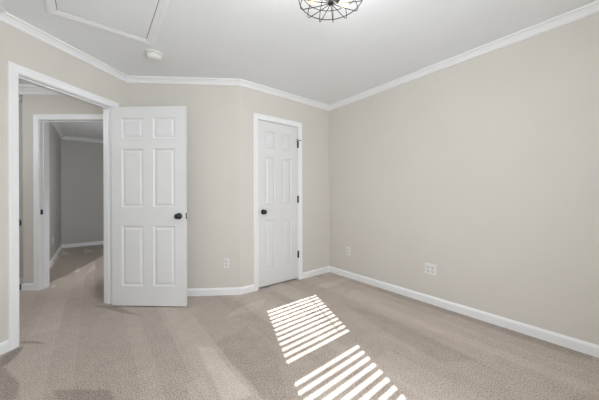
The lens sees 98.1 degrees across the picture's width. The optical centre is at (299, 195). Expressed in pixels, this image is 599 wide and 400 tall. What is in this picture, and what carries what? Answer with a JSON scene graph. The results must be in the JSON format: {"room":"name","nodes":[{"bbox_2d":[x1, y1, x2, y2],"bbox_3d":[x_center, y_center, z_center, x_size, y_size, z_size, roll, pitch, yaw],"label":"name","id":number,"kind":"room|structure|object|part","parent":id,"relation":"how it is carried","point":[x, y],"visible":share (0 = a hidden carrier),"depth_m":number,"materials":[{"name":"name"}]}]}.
{"room":"empty bedroom","nodes":[
{"label":"empty bedroom","id":0,"kind":"room"},
{"bbox_2d":[19,102,22,277],"bbox_3d":[-4.395,-0.082,3.397,1.810,2.435,0.106,0,0,0],"label":"door","id":1,"kind":"structure","parent":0,"point":[20,103],"depth_m":3.34,"materials":[{"name":"paint"}]},
{"bbox_2d":[22,123,60,261],"bbox_3d":[-4.256,-0.083,4.391,0.114,2.435,3.126,0,0,-38],"label":"wall","id":2,"kind":"structure","parent":0,"point":[54,139],"depth_m":4.71,"materials":[{"name":"grey paint"}]},
{"bbox_2d":[49,241,103,267],"bbox_3d":[-3.599,1.091,4.942,1.600,0.082,3.068,0,0,-38],"label":"baseboard","id":3,"kind":"structure","parent":2,"relation":"attached to","point":[96,242],"depth_m":5.75,"materials":[{"name":"white paint"}]},
{"bbox_2d":[52,123,102,142],"bbox_3d":[-3.607,-1.271,4.942,1.600,0.064,3.068,0,0,-38],"label":"trim","id":4,"kind":"structure","parent":2,"relation":"attached to","point":[56,125],"depth_m":5.71,"materials":[{"name":"white paint"}]},
{"bbox_2d":[22,95,102,282],"bbox_3d":[-2.280,-0.090,3.186,2.100,2.435,0.115,0,0,0],"label":"wall","id":5,"kind":"structure","parent":0,"point":[31,104],"depth_m":3.13,"materials":[{"name":"paint"}]},
{"bbox_2d":[21,283,33,289],"bbox_3d":[-3.367,1.091,3.196,0.390,0.082,0.095,0,0,35],"label":"baseboard","id":6,"kind":"structure","parent":5,"relation":"attached to","point":[25,286],"depth_m":3.12,"materials":[{"name":"white paint"}]},
{"bbox_2d":[19,85,62,96],"bbox_3d":[-2.797,-1.259,3.194,1.546,0.093,0.300,0,0,0],"label":"trim","id":7,"kind":"structure","parent":5,"relation":"attached to","point":[23,89],"depth_m":3.10,"materials":[{"name":"white paint"}]},
{"bbox_2d":[33,114,102,289],"bbox_3d":[-2.720,0.074,3.186,0.940,2.110,0.148,0,0,0],"label":"trim","id":8,"kind":"structure","parent":5,"relation":"attached to","point":[41,269],"depth_m":3.13,"materials":[{"name":"white paint"}]},
{"bbox_2d":[0,21,126,342],"bbox_3d":[-2.075,-0.090,2.381,0.115,2.435,1.216,0,0,13],"label":"wall","id":9,"kind":"structure","parent":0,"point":[18,47],"depth_m":1.98,"materials":[{"name":"paint"}]},
{"bbox_2d":[0,340,8,354],"bbox_3d":[-2.123,1.086,1.859,0.014,0.082,0.066,0,0,13],"label":"baseboard","id":10,"kind":"structure","parent":9,"relation":"attached to","point":[4,346],"depth_m":1.86,"materials":[{"name":"white paint"}]},
{"bbox_2d":[7,61,118,350],"bbox_3d":[-2.083,0.072,2.343,0.148,2.110,0.897,0,0,13],"label":"door frame","id":11,"kind":"structure","parent":9,"relation":"attached to","point":[15,72],"depth_m":1.94,"materials":[{"name":"white paint"}]},
{"bbox_3d":[-2.147,0.072,2.358,0.016,2.110,0.897,0,0,13],"label":"casing","id":12,"kind":"part","parent":11,"relation":"part of","materials":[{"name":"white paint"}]},
{"bbox_2d":[0,11,127,82],"bbox_3d":[-1.999,-1.279,2.348,0.056,0.058,1.076,0,0,13],"label":"crown molding","id":13,"kind":"structure","parent":9,"relation":"attached to","point":[6,18],"depth_m":2.19,"materials":[{"name":"white paint"}]},
{"bbox_2d":[111,106,187,305],"bbox_3d":[-1.530,0.103,2.646,0.788,2.017,0.159,0,0,2],"label":"door","id":14,"kind":"structure","parent":9,"relation":"in","point":[149,143],"depth_m":2.63,"materials":[{"name":"white paint"}]},
{"bbox_3d":[-1.211,0.202,2.585,0.064,0.064,0.062,0,0,2],"label":"knob","id":15,"kind":"part","parent":14,"relation":"part of","materials":[{"name":"black metal"}]},
{"bbox_2d":[61,139,103,244],"bbox_3d":[-4.587,-0.082,6.192,1.601,2.435,0.114,0,0,-38],"label":"wall","id":16,"kind":"structure","parent":0,"point":[82,197],"depth_m":5.86,"materials":[{"name":"grey paint"}]},
{"bbox_2d":[127,83,239,288],"bbox_3d":[-1.338,-0.093,2.976,1.314,2.435,0.115,0,0,-4],"label":"wall","id":17,"kind":"structure","parent":0,"point":[213,111],"depth_m":2.94,"materials":[{"name":"paint"}]},
{"bbox_2d":[127,76,239,85],"bbox_3d":[-1.285,-1.282,2.894,1.246,0.058,0.056,0,0,-4],"label":"trim","id":18,"kind":"structure","parent":17,"relation":"attached to","point":[131,79],"depth_m":2.89,"materials":[{"name":"white paint"}]},
{"bbox_2d":[187,287,240,295],"bbox_3d":[-1.285,1.083,2.915,1.233,0.082,0.014,0,0,-4],"label":"baseboard","id":19,"kind":"structure","parent":17,"relation":"attached to","point":[231,290],"depth_m":2.93,"materials":[{"name":"white paint"}]},
{"bbox_2d":[223,258,229,267],"bbox_3d":[-0.829,0.763,2.950,0.070,0.115,0.009,0,0,-4],"label":"wall outlet","id":20,"kind":"object","parent":17,"relation":"attached to","point":[226,261],"visible":1,"depth_m":2.95,"materials":[{"name":"white plastic"}]},
{"bbox_2d":[240,86,329,286],"bbox_3d":[-0.108,-0.097,3.487,1.544,2.435,0.115,0,0,-38],"label":"wall","id":21,"kind":"structure","parent":0,"point":[314,120],"depth_m":3.55,"materials":[{"name":"paint"}]},
{"bbox_2d":[240,284,253,294],"bbox_3d":[-0.605,1.081,3.011,0.176,0.082,0.014,0,0,-38],"label":"baseboard","id":22,"kind":"structure","parent":21,"relation":"attached to","point":[249,288],"depth_m":3.01,"materials":[{"name":"white paint"}]},
{"bbox_2d":[253,113,302,290],"bbox_3d":[-0.287,0.069,3.336,0.730,2.105,0.132,0,0,-38],"label":"trim","id":23,"kind":"structure","parent":21,"relation":"attached to","point":[256,116],"depth_m":3.14,"materials":[{"name":"white paint"}]},
{"bbox_2d":[258,120,300,286],"bbox_3d":[-0.231,0.092,3.302,0.645,2.010,0.097,0,0,-38],"label":"door","id":24,"kind":"structure","parent":21,"relation":"in","point":[278,198],"depth_m":3.28,"materials":[{"name":"white paint"}]},
{"bbox_2d":[240,79,328,110],"bbox_3d":[-0.111,-1.286,3.380,1.446,0.058,0.056,0,0,-38],"label":"trim","id":25,"kind":"structure","parent":21,"relation":"attached to","point":[247,84],"depth_m":3.29,"materials":[{"name":"white paint"}]},
{"bbox_2d":[303,266,329,278],"bbox_3d":[0.245,1.078,3.680,0.527,0.082,0.014,0,0,-38],"label":"baseboard","id":26,"kind":"structure","parent":21,"relation":"attached to","point":[319,271],"depth_m":3.67,"materials":[{"name":"white paint"}]},
{"bbox_2d":[0,0,596,139],"bbox_3d":[-2.146,-1.358,2.310,9.288,0.100,5.785,0,0,33],"label":"ceiling","id":27,"kind":"structure","parent":0,"point":[274,44],"depth_m":2.17,"materials":[{"name":"paint"}]},
{"bbox_2d":[44,0,169,45],"bbox_3d":[-1.242,-1.304,1.682,0.660,0.014,0.920,0,0,-38],"label":"attic hatch","id":28,"kind":"object","parent":27,"relation":"attached to","point":[138,20],"visible":1,"depth_m":1.87,"materials":[{"name":"white paint"}]},
{"bbox_3d":[-1.242,-1.309,1.682,0.541,0.004,0.801,0,0,-38],"label":"hatch panel","id":29,"kind":"part","parent":28,"relation":"part of","materials":[{"name":"paint"}]},
{"bbox_2d":[145,49,162,61],"bbox_3d":[-1.339,-1.281,2.392,0.146,0.059,0.146,0,0,0],"label":"smoke detector","id":30,"kind":"object","parent":27,"relation":"attached to","point":[153,55],"visible":1,"depth_m":2.35,"materials":[{"name":"white plastic"}]},
{"bbox_3d":[-1.339,-1.304,2.392,0.146,0.012,0.146,0,0,0],"label":"plate","id":31,"kind":"part","parent":30,"relation":"part of","materials":[{"name":"white plastic"}]},
{"bbox_2d":[298,0,362,21],"bbox_3d":[0.184,-1.217,1.522,0.383,0.198,0.384,0,0,0],"label":"ceiling light","id":32,"kind":"object","parent":27,"relation":"attached to","point":[343,3],"visible":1,"depth_m":1.58,"materials":[{"name":"brown metal"}]},
{"bbox_2d":[334,0,348,7],"bbox_3d":[0.249,-1.184,1.577,0.108,0.052,0.098,0,0,0],"label":"bulb","id":33,"kind":"object","parent":32,"relation":"attached to","point":[345,5],"depth_m":1.58,"materials":[{"name":"beige glass"}]},
{"bbox_2d":[0,244,598,399],"bbox_3d":[-2.137,1.177,2.310,9.288,0.100,5.785,0,0,33],"label":"floor","id":34,"kind":"structure","parent":0,"point":[329,335],"depth_m":1.90,"materials":[{"name":"beige carpet"}]},
{"bbox_2d":[329,12,598,344],"bbox_3d":[1.509,-0.103,2.589,0.115,2.435,3.527,0,0,-38],"label":"wall","id":35,"kind":"structure","parent":0,"point":[483,170],"depth_m":2.29,"materials":[{"name":"paint"}]},
{"bbox_2d":[346,247,349,255],"bbox_3d":[0.668,0.758,3.561,0.009,0.115,0.070,0,0,-38],"label":"wall outlet","id":36,"kind":"object","parent":35,"relation":"attached to","point":[347,248],"visible":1,"depth_m":3.56,"materials":[{"name":"white plastic"}]},
{"bbox_2d":[425,263,435,275],"bbox_3d":[1.355,0.758,2.689,0.009,0.115,0.116,0,0,-38],"label":"wall outlet","id":37,"kind":"object","parent":35,"relation":"attached to","point":[430,269],"visible":1,"depth_m":2.69,"materials":[{"name":"white plastic"}]},
{"bbox_2d":[329,0,598,110],"bbox_3d":[1.438,-1.291,2.536,0.056,0.058,3.297,0,0,-38],"label":"trim","id":38,"kind":"structure","parent":35,"relation":"attached to","point":[592,8],"depth_m":2.27,"materials":[{"name":"white paint"}]},
{"bbox_2d":[330,266,598,357],"bbox_3d":[1.462,1.074,2.550,0.014,0.082,3.297,0,0,-38],"label":"baseboard","id":39,"kind":"structure","parent":35,"relation":"attached to","point":[575,344],"depth_m":2.29,"materials":[{"name":"white paint"}]},
{"bbox_3d":[-1.178,-0.093,0.447,2.173,2.435,2.763,0,0,0],"label":"wall","id":40,"kind":"structure","parent":0,"visible":0},
{"bbox_2d":[0,1,4,13],"bbox_3d":[-1.098,-1.282,0.545,0.056,0.058,3.311,0,0,-38],"label":"trim","id":41,"kind":"structure","parent":40,"relation":"attached to","point":[2,10],"depth_m":1.80,"materials":[{"name":"white paint"}]}
]}

